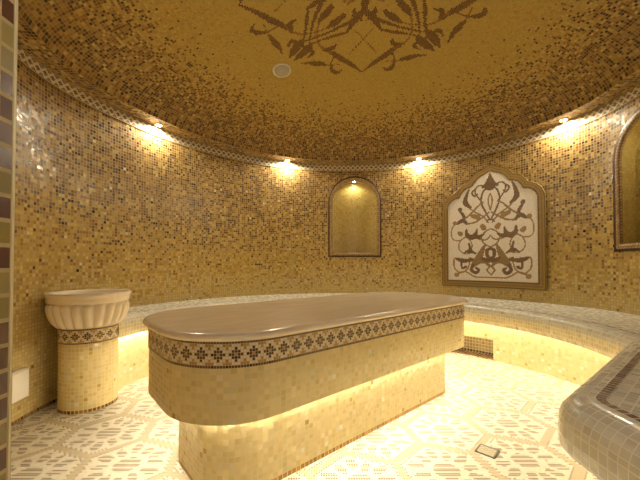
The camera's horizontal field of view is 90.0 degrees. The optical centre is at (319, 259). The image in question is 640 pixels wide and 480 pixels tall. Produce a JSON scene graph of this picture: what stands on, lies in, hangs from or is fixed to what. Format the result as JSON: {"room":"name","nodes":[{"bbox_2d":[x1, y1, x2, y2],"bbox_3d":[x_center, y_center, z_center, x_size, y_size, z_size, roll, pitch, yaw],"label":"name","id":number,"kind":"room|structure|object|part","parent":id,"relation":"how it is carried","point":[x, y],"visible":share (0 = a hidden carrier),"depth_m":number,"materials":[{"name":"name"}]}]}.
{"room":"spa","nodes":[
{"label":"spa","id":0,"kind":"room"},
{"bbox_2d":[10,45,17,477],"bbox_3d":[0.308,-0.125,0.402,2.442,2.052,0.200,0,-1,0],"label":"wall","id":1,"kind":"structure","parent":0,"point":[17,45],"depth_m":0.30,"materials":[{"name":"brown tile"}]},
{"bbox_2d":[0,0,17,479],"bbox_3d":[-0.289,-0.092,0.227,0.005,1.980,0.150,0,-1,0],"label":"door frame","id":2,"kind":"structure","parent":1,"relation":"attached to","point":[8,8],"depth_m":0.29,"materials":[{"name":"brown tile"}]},
{"bbox_2d":[11,60,215,426],"bbox_3d":[-1.362,-0.099,1.868,0.714,2.052,2.962,0,-1,-4],"label":"wall","id":3,"kind":"structure","parent":0,"point":[102,201],"depth_m":2.35,"materials":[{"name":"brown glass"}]},
{"bbox_2d":[12,367,28,403],"bbox_3d":[-1.682,0.699,1.760,0.048,0.168,0.150,0,-1,-6],"label":"wall box","id":4,"kind":"object","parent":3,"relation":"attached to","point":[20,376],"visible":0.61,"depth_m":1.77,"materials":[{"name":"beige plastic"}]},
{"bbox_2d":[10,352,598,479],"bbox_3d":[0.243,0.922,1.591,3.969,0.001,4.714,0,-1,0],"label":"floor","id":5,"kind":"structure","parent":0,"point":[512,410],"depth_m":1.64,"materials":[{"name":"tile"}]},
{"bbox_2d":[43,289,130,414],"bbox_3d":[-1.495,0.569,2.075,0.461,0.722,0.461,0,-1,0],"label":"basin","id":6,"kind":"object","parent":5,"relation":"on","point":[86,321],"visible":0.98,"depth_m":1.94,"materials":[{"name":"tile"}]},
{"bbox_3d":[-1.495,0.352,2.079,0.444,0.157,0.448,0,-1,0],"label":"bowl","id":7,"kind":"part","parent":6,"relation":"part of","materials":[{"name":"beige stone"}]},
{"bbox_2d":[143,292,466,479],"bbox_3d":[0.117,0.598,1.943,2.084,0.660,0.848,1,-1,-41],"label":"massage table","id":8,"kind":"object","parent":5,"relation":"on","point":[263,390],"visible":1,"depth_m":1.35,"materials":[{"name":"tile"}]},
{"bbox_2d":[118,293,639,388],"bbox_3d":[0.442,0.669,2.792,3.891,0.548,2.273,0,-1,14],"label":"bench","id":9,"kind":"object","parent":5,"relation":"on","point":[565,342],"visible":0.44,"depth_m":2.49,"materials":[{"name":"tile"}]},
{"bbox_3d":[0.442,0.466,2.795,3.891,0.143,2.273,0,-1,14],"label":"seat","id":10,"kind":"part","parent":9,"relation":"part of","materials":[{"name":"tile"}]},
{"bbox_2d":[475,443,499,458],"bbox_3d":[0.803,0.919,1.536,0.088,0.003,0.088,-1,-1,43],"label":"floor drain","id":11,"kind":"object","parent":5,"relation":"on","point":[483,449],"visible":1,"depth_m":1.53,"materials":[{"name":"grey metal"}]},
{"bbox_2d":[558,339,639,479],"bbox_3d":[1.320,0.635,0.852,1.787,0.548,0.883,1,-1,-39],"label":"platform","id":12,"kind":"object","parent":5,"relation":"on","point":[599,422],"visible":1,"depth_m":0.78,"materials":[{"name":"tile"}]},
{"bbox_2d":[18,0,639,160],"bbox_3d":[0.244,-1.450,2.139,3.626,0.490,3.359,0,-1,0],"label":"ceiling","id":13,"kind":"structure","parent":0,"point":[386,85],"depth_m":2.45,"materials":[{"name":"gold glass"}]},
{"bbox_2d":[273,63,290,77],"bbox_3d":[-0.322,-1.595,2.702,0.156,0.044,0.154,1,-1,-38],"label":"ceiling vent","id":14,"kind":"object","parent":13,"relation":"in","point":[281,70],"visible":1,"depth_m":2.69,"materials":[{"name":"beige plastic"}]},
{"bbox_2d":[18,13,639,170],"bbox_3d":[0.242,-1.205,2.146,3.975,0.001,3.690,0,-1,0],"label":"trim","id":15,"kind":"structure","parent":13,"relation":"attached to","point":[28,39],"depth_m":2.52,"materials":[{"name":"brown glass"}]},
{"bbox_2d":[154,123,163,126],"bbox_3d":[-1.431,-1.189,2.838,0.082,0.011,0.082,0,-1,0],"label":"spotlight","id":16,"kind":"object","parent":15,"relation":"attached to","point":[155,124],"visible":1,"depth_m":2.83,"materials":[{"name":"beige"}]},
{"bbox_2d":[558,118,568,122],"bbox_3d":[2.083,-1.191,2.738,0.082,0.011,0.082,0,-1,0],"label":"spotlight","id":17,"kind":"object","parent":15,"relation":"attached to","point":[562,119],"visible":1,"depth_m":2.73,"materials":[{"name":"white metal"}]},
{"bbox_2d":[215,156,482,297],"bbox_3d":[0.307,-0.068,3.659,2.810,2.052,0.587,0,-1,0],"label":"wall","id":18,"kind":"structure","parent":0,"point":[272,222],"depth_m":3.78,"materials":[{"name":"gold glass"}]},
{"bbox_2d":[328,176,381,256],"bbox_3d":[0.431,-0.528,4.020,0.656,0.999,0.193,0,-1,3],"label":"wall niche","id":19,"kind":"object","parent":18,"relation":"attached to","point":[354,209],"visible":1,"depth_m":4.11,"materials":[{"name":"tile"}]},
{"bbox_2d":[482,96,639,314],"bbox_3d":[1.903,-0.099,1.916,0.566,2.052,2.870,0,-1,4],"label":"wall","id":20,"kind":"structure","parent":0,"point":[574,167],"depth_m":2.65,"materials":[{"name":"gold glass"}]},
{"bbox_2d":[442,164,546,289],"bbox_3d":[1.734,-0.347,3.277,0.078,1.267,0.983,1,-1,-42],"label":"mosaic panel","id":21,"kind":"object","parent":20,"relation":"attached to","point":[494,224],"visible":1,"depth_m":3.25,"materials":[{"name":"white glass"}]},
{"bbox_2d":[613,107,639,251],"bbox_3d":[2.267,-0.565,2.086,0.172,1.004,0.687,0,-1,3],"label":"wall niche","id":22,"kind":"object","parent":20,"relation":"attached to","point":[626,154],"visible":1,"depth_m":2.38,"materials":[{"name":"tile"}]}
]}

